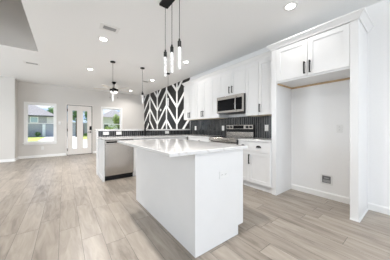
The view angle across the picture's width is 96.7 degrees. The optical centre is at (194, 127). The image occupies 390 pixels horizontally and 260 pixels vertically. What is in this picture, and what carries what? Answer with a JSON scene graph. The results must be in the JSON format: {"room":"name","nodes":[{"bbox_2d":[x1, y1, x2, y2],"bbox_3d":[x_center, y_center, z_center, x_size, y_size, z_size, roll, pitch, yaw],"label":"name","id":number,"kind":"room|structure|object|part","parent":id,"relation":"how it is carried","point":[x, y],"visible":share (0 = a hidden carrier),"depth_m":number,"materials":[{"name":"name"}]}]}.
{"room":"kitchen","nodes":[
{"label":"kitchen","id":0,"kind":"room"},
{"bbox_2d":[0,76,8,159],"bbox_3d":[-7.584,-0.273,4.548,3.780,2.745,0.120,0,0,-37],"label":"wall","id":1,"kind":"structure","parent":0,"point":[4,81],"depth_m":5.57,"materials":[{"name":"paint"}]},
{"bbox_2d":[9,77,17,158],"bbox_3d":[-6.145,-0.273,5.878,0.120,2.745,0.508,0,0,-37],"label":"wall","id":2,"kind":"structure","parent":0,"point":[13,83],"depth_m":5.70,"materials":[{"name":"paint"}]},
{"bbox_2d":[0,0,37,51],"bbox_3d":[-2.736,-2.573,1.846,1.460,1.854,4.045,0,0,-37],"label":"ceiling","id":3,"kind":"structure","parent":0,"point":[15,30],"depth_m":3.53,"materials":[{"name":"paint"}]},
{"bbox_2d":[18,81,143,156],"bbox_3d":[-4.438,-0.273,7.586,4.904,2.745,0.160,0,0,-37],"label":"wall","id":4,"kind":"structure","parent":0,"point":[132,107],"depth_m":6.91,"materials":[{"name":"paint"}]},
{"bbox_2d":[0,153,65,162],"bbox_3d":[-7.106,1.055,5.143,5.260,0.090,0.522,0,0,-37],"label":"baseboard","id":5,"kind":"structure","parent":4,"relation":"attached to","point":[61,154],"depth_m":6.32,"materials":[{"name":"white paint"}]},
{"bbox_2d":[23,102,56,144],"bbox_3d":[-5.793,-0.163,6.519,0.965,1.565,0.210,0,0,-37],"label":"window","id":6,"kind":"structure","parent":4,"relation":"in","point":[26,104],"depth_m":6.46,"materials":[{"name":"white paint"}]},
{"bbox_3d":[-5.747,0.578,6.458,0.965,0.084,0.059,0,0,-37],"label":"sill","id":7,"kind":"part","parent":6,"relation":"part of","materials":[{"name":"white paint"}]},
{"bbox_3d":[-5.826,-0.512,6.563,0.763,0.713,0.030,0,0,-37],"label":"sash","id":8,"kind":"part","parent":6,"relation":"part of","materials":[{"name":"clear glass"}]},
{"bbox_3d":[-5.805,0.163,6.535,0.763,0.702,0.030,0,0,-37],"label":"sash","id":9,"kind":"part","parent":6,"relation":"part of","materials":[{"name":"clear glass"}]},
{"bbox_2d":[67,105,91,154],"bbox_3d":[-4.801,0.085,7.218,0.864,2.006,0.102,0,0,-37],"label":"door","id":10,"kind":"structure","parent":4,"relation":"in","point":[70,108],"depth_m":7.22,"materials":[{"name":"paint"}]},
{"bbox_3d":[-4.940,0.068,7.116,0.196,1.601,0.008,0,0,-37],"label":"lite frame","id":11,"kind":"part","parent":10,"relation":"part of","materials":[{"name":"paint"}]},
{"bbox_3d":[-4.650,0.068,7.336,0.196,1.601,0.008,0,0,-37],"label":"lite frame","id":12,"kind":"part","parent":10,"relation":"part of","materials":[{"name":"paint"}]},
{"bbox_2d":[66,104,92,154],"bbox_3d":[-4.786,0.062,7.213,0.949,2.075,0.013,0,0,-37],"label":"trim","id":13,"kind":"structure","parent":4,"relation":"attached to","point":[66,104],"depth_m":7.15,"materials":[{"name":"paint"}]},
{"bbox_2d":[101,107,121,128],"bbox_3d":[-3.838,-0.163,7.995,0.945,1.565,0.210,0,0,-37],"label":"window","id":14,"kind":"structure","parent":4,"relation":"in","point":[102,108],"depth_m":7.98,"materials":[{"name":"white paint"}]},
{"bbox_2d":[96,130,187,174],"bbox_3d":[-1.261,0.586,4.888,2.657,1.028,0.120,0,0,-37],"label":"wall","id":15,"kind":"structure","parent":0,"point":[150,130],"depth_m":4.10,"materials":[{"name":"paint"}]},
{"bbox_2d":[95,129,189,130],"bbox_3d":[-1.273,0.052,4.882,2.684,0.037,0.185,0,0,-37],"label":"bar ledge","id":16,"kind":"object","parent":15,"relation":"on","point":[95,129],"visible":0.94,"depth_m":4.49,"materials":[{"name":"white stone"}]},
{"bbox_2d":[98,130,189,136],"bbox_3d":[-1.209,0.140,4.845,2.632,0.135,0.010,0,0,-37],"label":"tile strip","id":17,"kind":"object","parent":15,"relation":"attached to","point":[153,132],"visible":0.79,"depth_m":4.70,"materials":[{"name":"black tile"}]},
{"bbox_2d":[0,0,382,95],"bbox_3d":[-2.254,-1.795,1.560,8.684,0.300,12.408,0,0,-37],"label":"ceiling","id":18,"kind":"structure","parent":0,"point":[213,33],"depth_m":3.12,"materials":[{"name":"paint"}]},
{"bbox_2d":[23,61,40,65],"bbox_3d":[-4.135,-1.639,4.396,0.310,0.011,0.190,0,0,-37],"label":"ceiling vent","id":19,"kind":"object","parent":18,"relation":"in","point":[26,62],"visible":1,"depth_m":4.40,"materials":[{"name":"white plastic"}]},
{"bbox_2d":[98,37,108,41],"bbox_3d":[-1.695,-1.639,3.206,0.172,0.010,0.172,0,0,-37],"label":"recessed light","id":20,"kind":"object","parent":18,"relation":"in","point":[104,39],"visible":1,"depth_m":3.20,"materials":[{"name":"white plastic"}]},
{"bbox_2d":[99,22,119,33],"bbox_3d":[-1.405,-1.639,2.855,0.280,0.011,0.190,0,0,-37],"label":"ceiling vent","id":21,"kind":"object","parent":18,"relation":"in","point":[103,26],"visible":1,"depth_m":2.85,"materials":[{"name":"white plastic"}]},
{"bbox_2d":[94,82,127,93],"bbox_3d":[-2.916,-1.357,6.260,1.279,0.574,1.258,0,0,-37],"label":"ceiling fan","id":22,"kind":"object","parent":18,"relation":"hanging from","point":[110,88],"visible":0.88,"depth_m":6.11,"materials":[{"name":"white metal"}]},
{"bbox_2d":[110,61,114,100],"bbox_3d":[-2.036,-1.155,4.296,0.116,0.979,0.115,0,0,-37],"label":"pendant light","id":23,"kind":"object","parent":18,"relation":"hanging from","point":[110,61],"visible":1,"depth_m":4.28,"materials":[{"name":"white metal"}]},
{"bbox_2d":[140,67,144,103],"bbox_3d":[-1.438,-1.155,4.748,0.116,0.979,0.115,0,0,-37],"label":"pendant light","id":24,"kind":"object","parent":18,"relation":"hanging from","point":[142,68],"visible":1,"depth_m":4.74,"materials":[{"name":"black metal"}]},
{"bbox_2d":[159,0,180,76],"bbox_3d":[-0.265,-1.159,2.109,0.120,0.969,0.525,0,0,-37],"label":"pendant light","id":25,"kind":"object","parent":18,"relation":"hanging from","point":[166,4],"visible":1,"depth_m":2.13,"materials":[{"name":"white glass"}]},
{"bbox_3d":[-0.390,-1.317,2.275,0.006,0.593,0.006,0,0,-37],"label":"cord","id":26,"kind":"part","parent":25,"relation":"part of","materials":[{"name":"black metal"}]},
{"bbox_3d":[-0.179,-1.317,1.995,0.006,0.593,0.006,0,0,-37],"label":"cord","id":27,"kind":"part","parent":25,"relation":"part of","materials":[{"name":"black metal"}]},
{"bbox_2d":[283,2,297,10],"bbox_3d":[1.290,-1.639,2.341,0.172,0.010,0.172,0,0,-37],"label":"recessed light","id":28,"kind":"object","parent":18,"relation":"in","point":[289,6],"visible":1,"depth_m":2.33,"materials":[{"name":"white plastic"}]},
{"bbox_2d":[0,153,389,259],"bbox_3d":[-2.254,1.160,1.560,8.684,0.120,12.408,0,0,-37],"label":"floor","id":29,"kind":"structure","parent":0,"point":[54,207],"depth_m":1.95,"materials":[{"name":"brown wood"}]},
{"bbox_2d":[98,139,104,181],"bbox_3d":[-2.056,0.674,3.793,0.036,0.852,0.642,0,0,-37],"label":"peninsula end panel","id":30,"kind":"object","parent":29,"relation":"on","point":[101,143],"visible":0.89,"depth_m":3.72,"materials":[{"name":"white paint"}]},
{"bbox_2d":[105,139,133,180],"bbox_3d":[-1.802,0.677,3.975,0.580,0.846,0.644,0,0,-37],"label":"dishwasher","id":31,"kind":"object","parent":29,"relation":"on","point":[119,158],"visible":0.73,"depth_m":3.70,"materials":[{"name":"silver metal"}]},
{"bbox_3d":[-1.617,0.298,3.730,0.576,0.076,0.028,0,0,-37],"label":"control panel","id":32,"kind":"part","parent":31,"relation":"part of","materials":[{"name":"silver metal"}]},
{"bbox_2d":[133,138,166,175],"bbox_3d":[-1.223,0.674,4.399,0.847,0.852,0.681,0,0,-37],"label":"base cabinet","id":33,"kind":"object","parent":29,"relation":"on","point":[134,172],"visible":0.18,"depth_m":3.93,"materials":[{"name":"white paint"}]},
{"bbox_3d":[-1.216,0.621,4.038,0.418,0.723,0.020,0,0,-37],"label":"door","id":34,"kind":"part","parent":33,"relation":"part of","materials":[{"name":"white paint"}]},
{"bbox_2d":[167,137,186,139],"bbox_3d":[-0.645,0.674,4.836,0.599,0.852,0.681,0,0,-37],"label":"base cabinet","id":35,"kind":"object","parent":29,"relation":"on","point":[184,138],"visible":0.02,"depth_m":4.64,"materials":[{"name":"white paint"}]},
{"bbox_2d":[136,148,242,257],"bbox_3d":[-0.174,0.660,2.268,0.699,0.880,1.510,0,0,-37],"label":"kitchen island","id":36,"kind":"object","parent":29,"relation":"on","point":[186,195],"visible":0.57,"depth_m":1.68,"materials":[{"name":"white paint"}]},
{"bbox_2d":[117,138,247,156],"bbox_3d":[-0.285,0.202,2.177,0.934,0.031,1.562,0,0,-37],"label":"island countertop","id":37,"kind":"structure","parent":36,"relation":"on","point":[172,147],"depth_m":1.74,"materials":[{"name":"white stone"}]},
{"bbox_3d":[0.004,0.651,1.470,0.021,0.861,0.021,0,0,-37],"label":"corner trim","id":38,"kind":"part","parent":36,"relation":"part of","materials":[{"name":"white paint"}]},
{"bbox_2d":[219,170,227,178],"bbox_3d":[0.276,0.445,1.662,0.118,0.074,0.009,0,0,-37],"label":"electrical outlet","id":39,"kind":"object","parent":36,"relation":"attached to","point":[222,174],"visible":1,"depth_m":1.66,"materials":[{"name":"white plastic"}]},
{"bbox_2d":[188,137,210,141],"bbox_3d":[0.307,0.674,4.529,0.595,0.852,0.942,0,0,-37],"label":"base cabinet","id":40,"kind":"object","parent":29,"relation":"on","point":[189,138],"visible":0.16,"depth_m":4.35,"materials":[{"name":"white paint"}]},
{"bbox_2d":[98,134,212,139],"bbox_3d":[-0.721,0.228,4.184,2.650,0.039,1.630,0,0,-37],"label":"countertop","id":41,"kind":"structure","parent":40,"relation":"on","point":[184,135],"depth_m":4.21,"materials":[{"name":"white stone"}]},
{"bbox_2d":[144,121,149,135],"bbox_3d":[-1.245,0.005,4.568,0.131,0.403,0.268,0,0,-37],"label":"faucet","id":42,"kind":"object","parent":41,"relation":"on","point":[145,131],"visible":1,"depth_m":4.61,"materials":[{"name":"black metal"}]},
{"bbox_2d":[209,125,253,144],"bbox_3d":[0.772,0.515,3.811,0.681,1.170,0.758,0,0,-37],"label":"range","id":43,"kind":"object","parent":29,"relation":"on","point":[234,132],"visible":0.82,"depth_m":3.83,"materials":[{"name":"silver metal"}]},
{"bbox_3d":[0.563,0.255,3.652,0.057,0.054,0.756,0,0,-37],"label":"panel","id":44,"kind":"part","parent":43,"relation":"part of","materials":[{"name":"silver metal"}]},
{"bbox_2d":[209,140,237,144],"bbox_3d":[0.772,0.619,3.811,0.681,0.782,0.758,0,0,-37],"label":"oven","id":45,"kind":"object","parent":43,"relation":"in","point":[217,141],"depth_m":3.52,"materials":[{"name":"silver metal"}]},
{"bbox_2d":[211,136,249,137],"bbox_3d":[0.784,0.198,3.819,0.525,0.006,0.728,0,0,-37],"label":"cooktop","id":46,"kind":"object","parent":43,"relation":"in","point":[211,136],"depth_m":3.82,"materials":[{"name":"black glass"}]},
{"bbox_3d":[1.023,-0.021,4.000,0.044,0.098,0.758,0,0,-37],"label":"control panel","id":47,"kind":"part","parent":43,"relation":"part of","materials":[{"name":"silver metal"}]},
{"bbox_2d":[238,141,249,185],"bbox_3d":[1.120,0.674,3.452,0.595,0.852,0.227,0,0,-37],"label":"base cabinet","id":48,"kind":"object","parent":29,"relation":"on","point":[246,182],"visible":0.34,"depth_m":3.27,"materials":[{"name":"white paint"}]},
{"bbox_3d":[0.921,0.345,3.301,0.020,0.175,0.224,0,0,-37],"label":"drawer","id":49,"kind":"part","parent":48,"relation":"part of","materials":[{"name":"white paint"}]},
{"bbox_3d":[0.921,0.710,3.301,0.020,0.544,0.222,0,0,-37],"label":"door","id":50,"kind":"part","parent":48,"relation":"part of","materials":[{"name":"white paint"}]},
{"bbox_2d":[248,141,271,192],"bbox_3d":[1.319,0.674,3.188,0.595,0.852,0.431,0,0,-37],"label":"base cabinet","id":51,"kind":"object","parent":29,"relation":"on","point":[260,153],"visible":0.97,"depth_m":3.01,"materials":[{"name":"white paint"}]},
{"bbox_2d":[238,138,271,142],"bbox_3d":[1.262,0.228,3.288,0.567,0.039,0.658,0,0,-37],"label":"countertop","id":52,"kind":"structure","parent":51,"relation":"on","point":[265,140],"depth_m":3.12,"materials":[{"name":"white stone"}]},
{"bbox_3d":[1.120,0.345,3.038,0.020,0.175,0.428,0,0,-37],"label":"drawer","id":53,"kind":"part","parent":51,"relation":"part of","materials":[{"name":"white paint"}]},
{"bbox_3d":[1.120,0.710,3.038,0.020,0.544,0.426,0,0,-37],"label":"door","id":54,"kind":"part","parent":51,"relation":"part of","materials":[{"name":"white paint"}]},
{"bbox_2d":[266,7,373,222],"bbox_3d":[1.781,-0.130,2.596,0.594,2.460,1.188,0,0,-37],"label":"refrigerator surround","id":55,"kind":"object","parent":29,"relation":"on","point":[335,50],"visible":1,"depth_m":2.31,"materials":[{"name":"white paint"}]},
{"bbox_3d":[1.508,-0.089,3.008,0.533,2.378,0.080,0,0,-37],"label":"panel","id":56,"kind":"part","parent":55,"relation":"part of","materials":[{"name":"white paint"}]},
{"bbox_3d":[1.464,-1.008,2.641,0.020,0.521,0.448,0,0,-37],"label":"door","id":57,"kind":"part","parent":55,"relation":"part of","materials":[{"name":"white paint"}]},
{"bbox_3d":[1.781,-1.319,2.596,0.592,0.082,1.188,0,0,-37],"label":"crown","id":58,"kind":"part","parent":55,"relation":"part of","materials":[{"name":"white paint"}]},
{"bbox_3d":[1.738,-1.008,2.278,0.020,0.521,0.451,0,0,-37],"label":"door","id":59,"kind":"part","parent":55,"relation":"part of","materials":[{"name":"white paint"}]},
{"bbox_3d":[2.104,-0.089,2.220,0.533,2.378,0.078,0,0,-37],"label":"panel","id":60,"kind":"part","parent":55,"relation":"part of","materials":[{"name":"white paint"}]},
{"bbox_3d":[2.102,1.091,2.211,0.544,0.018,0.090,0,0,-37],"label":"shoe molding","id":61,"kind":"part","parent":55,"relation":"part of","materials":[{"name":"white paint"}]},
{"bbox_2d":[144,0,389,207],"bbox_3d":[1.168,-0.273,4.046,0.226,2.745,12.248,0,0,-37],"label":"wall","id":62,"kind":"structure","parent":0,"point":[317,148],"depth_m":2.65,"materials":[{"name":"paint"}]},
{"bbox_2d":[184,82,201,119],"bbox_3d":[-0.045,-0.765,5.186,0.366,1.049,0.609,0,0,-37],"label":"upper cabinet","id":63,"kind":"object","parent":62,"relation":"attached to","point":[189,90],"visible":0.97,"depth_m":5.06,"materials":[{"name":"white paint"}]},
{"bbox_3d":[-0.245,-0.752,5.226,0.020,1.009,0.299,0,0,-37],"label":"door","id":64,"kind":"part","parent":63,"relation":"part of","materials":[{"name":"white paint"}]},
{"bbox_3d":[-0.061,-0.752,4.983,0.020,1.009,0.299,0,0,-37],"label":"door","id":65,"kind":"part","parent":63,"relation":"part of","materials":[{"name":"white paint"}]},
{"bbox_2d":[182,50,271,85],"bbox_3d":[0.614,-1.332,4.310,0.366,0.082,2.928,0,0,-37],"label":"crown molding","id":66,"kind":"structure","parent":63,"relation":"on","point":[268,53],"depth_m":3.77,"materials":[{"name":"white paint"}]},
{"bbox_2d":[196,77,214,119],"bbox_3d":[0.323,-0.765,4.699,0.366,1.049,0.609,0,0,-37],"label":"upper cabinet","id":67,"kind":"object","parent":62,"relation":"attached to","point":[203,87],"visible":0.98,"depth_m":4.59,"materials":[{"name":"white paint"}]},
{"bbox_3d":[0.123,-0.752,4.739,0.020,1.009,0.299,0,0,-37],"label":"door","id":68,"kind":"part","parent":67,"relation":"part of","materials":[{"name":"white paint"}]},
{"bbox_3d":[0.307,-0.752,4.496,0.020,1.009,0.299,0,0,-37],"label":"door","id":69,"kind":"part","parent":67,"relation":"part of","materials":[{"name":"white paint"}]},
{"bbox_2d":[211,74,227,118],"bbox_3d":[0.611,-0.765,4.350,0.328,1.049,0.294,0,0,-37],"label":"upper cabinet","id":70,"kind":"object","parent":62,"relation":"attached to","point":[214,79],"visible":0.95,"depth_m":4.27,"materials":[{"name":"white paint"}]},
{"bbox_3d":[0.487,-0.752,4.257,0.020,1.009,0.289,0,0,-37],"label":"door","id":71,"kind":"part","parent":70,"relation":"part of","materials":[{"name":"white paint"}]},
{"bbox_2d":[190,116,271,137],"bbox_3d":[0.771,-0.026,4.419,0.010,0.467,3.053,0,0,-37],"label":"tile backsplash","id":72,"kind":"structure","parent":62,"relation":"attached to","point":[210,126],"depth_m":4.30,"materials":[{"name":"black tile"}]},
{"bbox_2d":[219,65,245,97],"bbox_3d":[0.913,-0.999,3.917,0.366,0.582,0.759,0,0,-37],"label":"upper cabinet","id":73,"kind":"object","parent":62,"relation":"attached to","point":[232,82],"visible":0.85,"depth_m":3.79,"materials":[{"name":"white paint"}]},
{"bbox_3d":[0.691,-0.986,3.987,0.020,0.542,0.374,0,0,-37],"label":"door","id":74,"kind":"part","parent":73,"relation":"part of","materials":[{"name":"white paint"}]},
{"bbox_2d":[217,93,245,114],"bbox_3d":[0.878,-0.515,3.891,0.452,0.382,0.754,0,0,-37],"label":"microwave","id":75,"kind":"object","parent":73,"relation":"attached to","point":[232,104],"visible":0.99,"depth_m":3.73,"materials":[{"name":"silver metal"}]},
{"bbox_3d":[0.752,-0.510,3.796,0.024,0.250,0.700,0,0,-37],"label":"door glass","id":76,"kind":"part","parent":75,"relation":"part of","materials":[{"name":"black glass"}]},
{"bbox_3d":[0.918,-0.510,3.554,0.002,0.220,0.095,0,0,-37],"label":"control panel","id":77,"kind":"part","parent":75,"relation":"part of","materials":[{"name":"black glass"}]},
{"bbox_3d":[0.920,-0.986,3.684,0.020,0.542,0.374,0,0,-37],"label":"door","id":78,"kind":"part","parent":73,"relation":"part of","materials":[{"name":"white paint"}]},
{"bbox_2d":[246,60,262,116],"bbox_3d":[1.246,-0.765,3.508,0.328,1.049,0.294,0,0,-37],"label":"upper cabinet","id":79,"kind":"object","parent":62,"relation":"attached to","point":[252,69],"visible":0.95,"depth_m":3.41,"materials":[{"name":"white paint"}]},
{"bbox_2d":[259,56,271,115],"bbox_3d":[1.431,-0.765,3.232,0.366,1.049,0.366,0,0,-37],"label":"upper cabinet","id":80,"kind":"object","parent":62,"relation":"attached to","point":[265,65],"visible":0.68,"depth_m":3.19,"materials":[{"name":"white paint"}]},
{"bbox_2d":[291,184,349,204],"bbox_3d":[2.014,1.055,2.771,0.014,0.090,0.904,0,0,-37],"label":"baseboard","id":81,"kind":"structure","parent":62,"relation":"attached to","point":[334,197],"depth_m":2.75,"materials":[{"name":"white paint"}]},
{"bbox_2d":[320,173,332,185],"bbox_3d":[2.059,0.808,2.715,0.008,0.156,0.156,0,0,-37],"label":"outlet box","id":82,"kind":"object","parent":62,"relation":"attached to","point":[326,179],"visible":1,"depth_m":2.71,"materials":[{"name":"white plastic"}]},
{"bbox_2d":[336,125,342,132],"bbox_3d":[2.157,0.010,2.584,0.009,0.118,0.074,0,0,-37],"label":"electrical outlet","id":83,"kind":"object","parent":62,"relation":"attached to","point":[339,128],"visible":1,"depth_m":2.58,"materials":[{"name":"white plastic"}]},
{"bbox_2d":[368,203,389,214],"bbox_3d":[3.561,1.055,0.724,0.014,0.090,4.062,0,0,-37],"label":"baseboard","id":84,"kind":"structure","parent":62,"relation":"attached to","point":[377,208],"depth_m":2.25,"materials":[{"name":"white paint"}]},
{"label":"outside","id":85,"kind":"structure","parent":0,"visible":0},
{"bbox_2d":[39,136,76,140],"bbox_3d":[-35.051,1.500,45.898,4.100,0.100,64.500,0,0,-37],"label":"driveway","id":86,"kind":"structure","parent":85,"point":[74,137],"depth_m":21.72,"materials":[{"name":"concrete"}]},
{"bbox_2d":[73,111,76,136],"bbox_3d":[-18.962,-1.065,27.765,1.891,5.030,2.011,0,0,-37],"label":"tree","id":87,"kind":"object","parent":86,"relation":"on","point":[74,112],"visible":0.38,"depth_m":27.61,"materials":[{"name":"green plant"}]},
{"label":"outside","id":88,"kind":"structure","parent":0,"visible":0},
{"bbox_2d":[73,140,86,148],"bbox_3d":[-2.373,1.500,19.731,100.000,0.100,16.652,0,0,-37],"label":"ground","id":89,"kind":"structure","parent":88,"point":[74,141],"depth_m":15.16,"materials":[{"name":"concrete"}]},
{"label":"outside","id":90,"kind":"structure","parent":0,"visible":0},
{"bbox_2d":[28,137,44,140],"bbox_3d":[-51.707,1.500,33.314,37.650,0.100,64.500,0,0,-37],"label":"lawn","id":91,"kind":"structure","parent":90,"point":[29,138],"depth_m":23.77,"materials":[{"name":"plant"}]},
{"bbox_2d":[28,105,75,136],"bbox_3d":[-28.652,-1.475,32.120,12.200,5.850,11.000,0,0,-37],"label":"neighbor house","id":92,"kind":"structure","parent":91,"relation":"on","point":[36,114],"depth_m":28.57,"materials":[{"name":"white paint"}]},
{"bbox_3d":[-25.913,-1.325,27.913,0.800,0.790,0.014,0,0,-37],"label":"pane","id":93,"kind":"part","parent":92,"relation":"part of","materials":[{"name":"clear glass"}]},
{"bbox_3d":[-24.334,-1.285,29.207,0.980,1.070,0.045,0,0,-37],"label":"siding panel","id":94,"kind":"part","parent":92,"relation":"part of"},
{"bbox_3d":[-23.083,0.445,30.098,4.350,2.010,0.100,0,0,-37],"label":"garage door","id":95,"kind":"part","parent":92,"relation":"part of","materials":[{"name":"white"}]},
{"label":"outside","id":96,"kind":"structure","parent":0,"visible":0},
{"bbox_3d":[-10.176,1.500,64.690,58.250,0.100,64.500,0,0,-37],"label":"lawn","id":97,"kind":"structure","parent":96,"visible":0},
{"bbox_2d":[83,110,119,134],"bbox_3d":[-19.054,-1.250,38.244,9.700,5.400,9.000,0,0,-37],"label":"neighbor house","id":98,"kind":"structure","parent":97,"relation":"on","point":[107,117],"depth_m":34.70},
{"bbox_2d":[112,114,119,128],"bbox_3d":[-13.125,-0.509,29.699,1.932,3.918,1.622,0,0,-18],"label":"tree","id":99,"kind":"object","parent":97,"relation":"on","point":[116,119],"visible":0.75,"depth_m":29.36,"materials":[{"name":"green plant"}]}
]}

